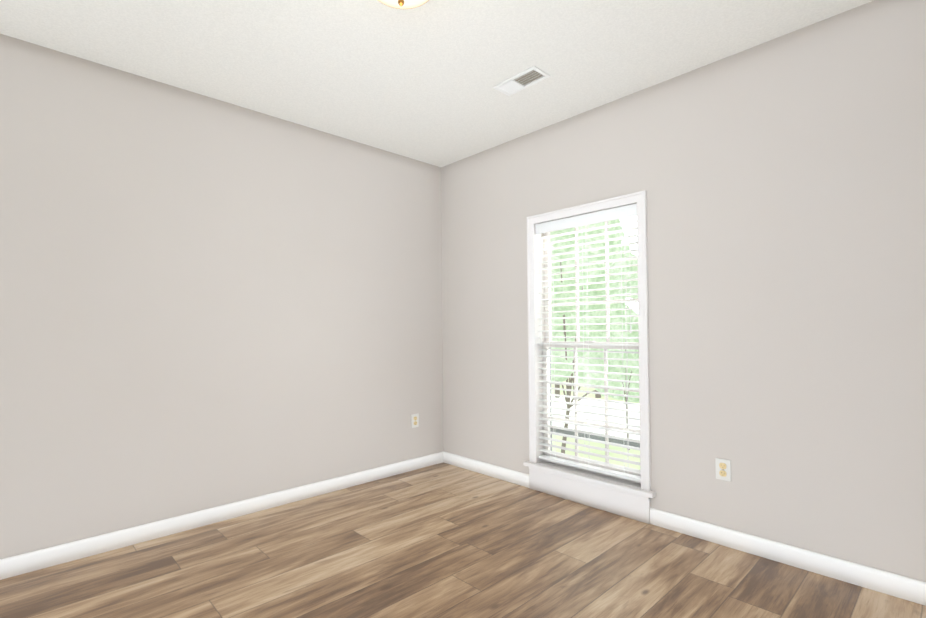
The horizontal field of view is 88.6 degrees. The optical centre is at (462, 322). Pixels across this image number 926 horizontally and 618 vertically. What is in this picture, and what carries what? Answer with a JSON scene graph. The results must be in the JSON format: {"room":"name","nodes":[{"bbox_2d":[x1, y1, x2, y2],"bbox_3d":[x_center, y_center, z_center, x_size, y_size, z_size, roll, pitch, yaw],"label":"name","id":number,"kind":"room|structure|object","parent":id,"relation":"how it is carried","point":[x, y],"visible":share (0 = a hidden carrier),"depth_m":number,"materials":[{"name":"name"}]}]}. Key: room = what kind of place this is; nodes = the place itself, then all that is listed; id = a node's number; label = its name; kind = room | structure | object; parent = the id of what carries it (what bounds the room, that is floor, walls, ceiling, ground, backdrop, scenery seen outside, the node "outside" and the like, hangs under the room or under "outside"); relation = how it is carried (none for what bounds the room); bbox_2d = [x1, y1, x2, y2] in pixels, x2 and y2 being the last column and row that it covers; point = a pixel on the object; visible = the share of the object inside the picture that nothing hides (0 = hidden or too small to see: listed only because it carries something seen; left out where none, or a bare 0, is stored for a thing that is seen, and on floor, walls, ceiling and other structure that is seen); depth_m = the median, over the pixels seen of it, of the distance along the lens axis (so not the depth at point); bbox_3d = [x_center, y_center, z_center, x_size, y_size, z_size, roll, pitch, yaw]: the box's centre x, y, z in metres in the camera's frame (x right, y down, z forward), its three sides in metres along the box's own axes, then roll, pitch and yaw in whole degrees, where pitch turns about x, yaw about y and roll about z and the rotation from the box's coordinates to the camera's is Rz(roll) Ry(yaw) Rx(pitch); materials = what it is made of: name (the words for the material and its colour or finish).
{"room":"empty bedroom","nodes":[
{"label":"empty bedroom","id":0,"kind":"room"},
{"bbox_2d":[0,34,442,558],"bbox_3d":[-1.348,-0.074,2.907,3.400,2.440,0.140,0,-1,-44],"label":"wall","id":1,"kind":"structure","parent":0,"point":[206,302],"depth_m":2.64,"materials":[{"name":"beige paint"}]},
{"bbox_2d":[0,451,443,579],"bbox_3d":[-1.274,1.101,2.843,3.090,0.086,0.014,0,-1,-44],"label":"baseboard","id":2,"kind":"structure","parent":1,"relation":"attached to","point":[24,563],"depth_m":2.61,"materials":[{"name":"white paint"}]},
{"bbox_2d":[411,413,418,427],"bbox_3d":[-0.374,0.772,3.713,0.070,0.106,0.008,0,-1,-44],"label":"duplex electrical outlet","id":3,"kind":"object","parent":1,"relation":"attached to","point":[414,420],"visible":1,"depth_m":3.71,"materials":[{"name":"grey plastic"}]},
{"bbox_2d":[0,0,873,166],"bbox_3d":[-0.235,-1.353,1.748,3.400,0.060,3.400,0,-1,-44],"label":"ceiling","id":4,"kind":"structure","parent":0,"point":[419,83],"depth_m":2.29,"materials":[{"name":"white paint"}]},
{"bbox_2d":[378,0,428,8],"bbox_3d":[-0.233,-1.253,1.781,0.292,0.138,0.292,0,-1,-44],"label":"flush-mount light","id":5,"kind":"object","parent":4,"relation":"attached to","point":[403,4],"visible":1,"depth_m":1.83,"materials":[{"name":"white glass"}]},
{"bbox_2d":[493,66,549,95],"bbox_3d":[0.316,-1.309,2.586,0.138,0.009,0.290,0,-1,-44],"label":"ceiling vent","id":6,"kind":"object","parent":4,"relation":"in","point":[517,82],"visible":1,"depth_m":2.58,"materials":[{"name":"white metal"}]},
{"bbox_2d":[0,462,925,617],"bbox_3d":[-0.212,1.147,1.708,3.400,0.060,3.400,0,-1,-44],"label":"floor","id":7,"kind":"structure","parent":0,"point":[443,540],"depth_m":2.15,"materials":[{"name":"wood"}]},
{"bbox_2d":[441,0,925,581],"bbox_3d":[0.956,-0.096,2.853,0.140,2.440,3.120,0,-1,-44],"label":"wall","id":8,"kind":"structure","parent":0,"point":[781,180],"depth_m":2.26,"materials":[{"name":"beige paint"}]},
{"bbox_2d":[444,451,528,487],"bbox_3d":[0.159,1.100,3.569,0.014,0.086,0.882,0,-1,-44],"label":"baseboard","id":9,"kind":"structure","parent":8,"relation":"attached to","point":[505,474],"depth_m":3.53,"materials":[{"name":"white paint"}]},
{"bbox_2d":[523,190,655,523],"bbox_3d":[0.784,0.198,2.996,0.186,1.860,0.905,0,-1,-44],"label":"window unit","id":10,"kind":"structure","parent":8,"relation":"in","point":[627,498],"depth_m":2.97,"materials":[{"name":"white wood"}]},
{"bbox_2d":[535,203,640,481],"bbox_3d":[0.769,0.123,2.983,0.071,1.595,0.727,0,-1,-44],"label":"window blinds","id":11,"kind":"object","parent":10,"relation":"attached to","point":[625,212],"visible":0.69,"depth_m":2.96,"materials":[{"name":"white plastic"}]},
{"bbox_2d":[715,458,730,481],"bbox_3d":[1.303,0.739,2.377,0.008,0.106,0.070,0,-1,-44],"label":"duplex electrical outlet","id":12,"kind":"object","parent":8,"relation":"attached to","point":[723,469],"visible":1,"depth_m":2.37,"materials":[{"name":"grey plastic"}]},
{"bbox_2d":[650,508,925,605],"bbox_3d":[1.505,1.066,2.158,0.014,0.086,1.337,0,-1,-44],"label":"baseboard","id":13,"kind":"structure","parent":8,"relation":"attached to","point":[897,585],"depth_m":2.14,"materials":[{"name":"white paint"}]},
{"label":"outside","id":14,"kind":"structure","parent":0,"visible":0},
{"bbox_2d":[551,378,639,469],"bbox_3d":[15.527,3.887,53.371,89.000,0.212,110.000,0,-1,-44],"label":"ground","id":15,"kind":"structure","parent":14,"point":[613,419],"depth_m":15.40,"materials":[{"name":"white"}]},
{"bbox_2d":[550,219,638,453],"bbox_3d":[3.341,-1.534,18.671,13.200,10.697,11.776,0,-1,-44],"label":"trees","id":16,"kind":"object","parent":15,"relation":"on","point":[598,327],"depth_m":18.07,"materials":[{"name":"green plant"}]}
]}

